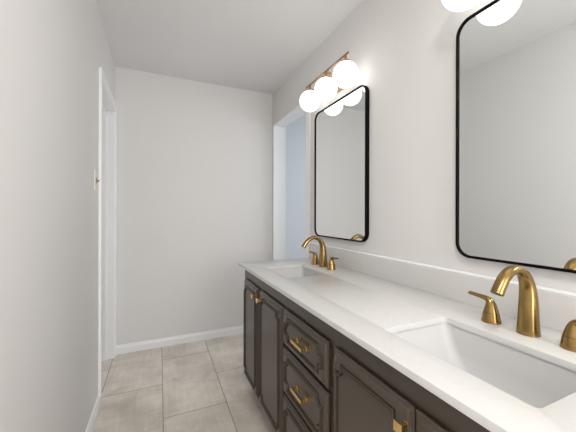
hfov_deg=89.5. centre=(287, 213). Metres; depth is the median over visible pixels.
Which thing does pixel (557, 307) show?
backsplash
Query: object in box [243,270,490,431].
vanity cabinet
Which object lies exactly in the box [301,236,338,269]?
faucet
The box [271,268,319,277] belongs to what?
undermount sink
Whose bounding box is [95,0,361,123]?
ceiling
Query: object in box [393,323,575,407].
undermount sink
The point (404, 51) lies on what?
wall
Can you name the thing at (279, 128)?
trim
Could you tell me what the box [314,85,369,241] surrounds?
wall mirror
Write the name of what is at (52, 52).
wall
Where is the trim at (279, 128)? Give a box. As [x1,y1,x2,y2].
[273,105,310,259]
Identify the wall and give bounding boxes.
[0,0,114,431]
[115,66,271,344]
[272,0,575,292]
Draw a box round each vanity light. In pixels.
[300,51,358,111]
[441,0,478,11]
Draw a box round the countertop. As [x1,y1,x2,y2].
[238,257,575,431]
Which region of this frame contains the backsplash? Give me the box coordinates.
[310,242,575,331]
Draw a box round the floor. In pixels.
[93,333,274,431]
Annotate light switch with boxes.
[94,170,99,190]
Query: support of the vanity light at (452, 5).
attached to the wall at (404, 51)
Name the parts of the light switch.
plate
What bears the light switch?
attached to the wall at (52, 52)
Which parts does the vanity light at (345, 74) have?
globe, globe, globe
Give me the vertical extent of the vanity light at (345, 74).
0.193 m
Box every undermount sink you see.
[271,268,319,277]
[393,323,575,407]
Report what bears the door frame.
in the wall at (52, 52)
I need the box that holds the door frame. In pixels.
[98,67,116,401]
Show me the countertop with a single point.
(367, 309)
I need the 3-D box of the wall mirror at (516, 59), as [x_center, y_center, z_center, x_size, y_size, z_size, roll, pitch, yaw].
[0.782,-0.284,0.863,0.026,0.900,0.590,0,0,-24]
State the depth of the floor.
1.95 m
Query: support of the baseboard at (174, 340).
attached to the wall at (194, 158)
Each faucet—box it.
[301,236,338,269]
[468,265,575,352]
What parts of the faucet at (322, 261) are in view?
lever, spout, handle, handle, lever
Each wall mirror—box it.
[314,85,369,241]
[455,0,575,273]
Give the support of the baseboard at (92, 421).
attached to the wall at (52, 52)
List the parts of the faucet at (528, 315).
lever, handle, spout, handle, lever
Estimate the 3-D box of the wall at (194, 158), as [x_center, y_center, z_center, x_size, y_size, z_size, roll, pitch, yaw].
[-0.840,-0.024,2.802,1.662,2.440,0.120,0,0,-24]
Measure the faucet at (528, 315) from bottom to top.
0.198 m
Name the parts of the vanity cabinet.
door, door, drawer, drawer, drawer, door, knob, door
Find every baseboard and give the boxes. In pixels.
[85,394,100,431]
[116,325,243,354]

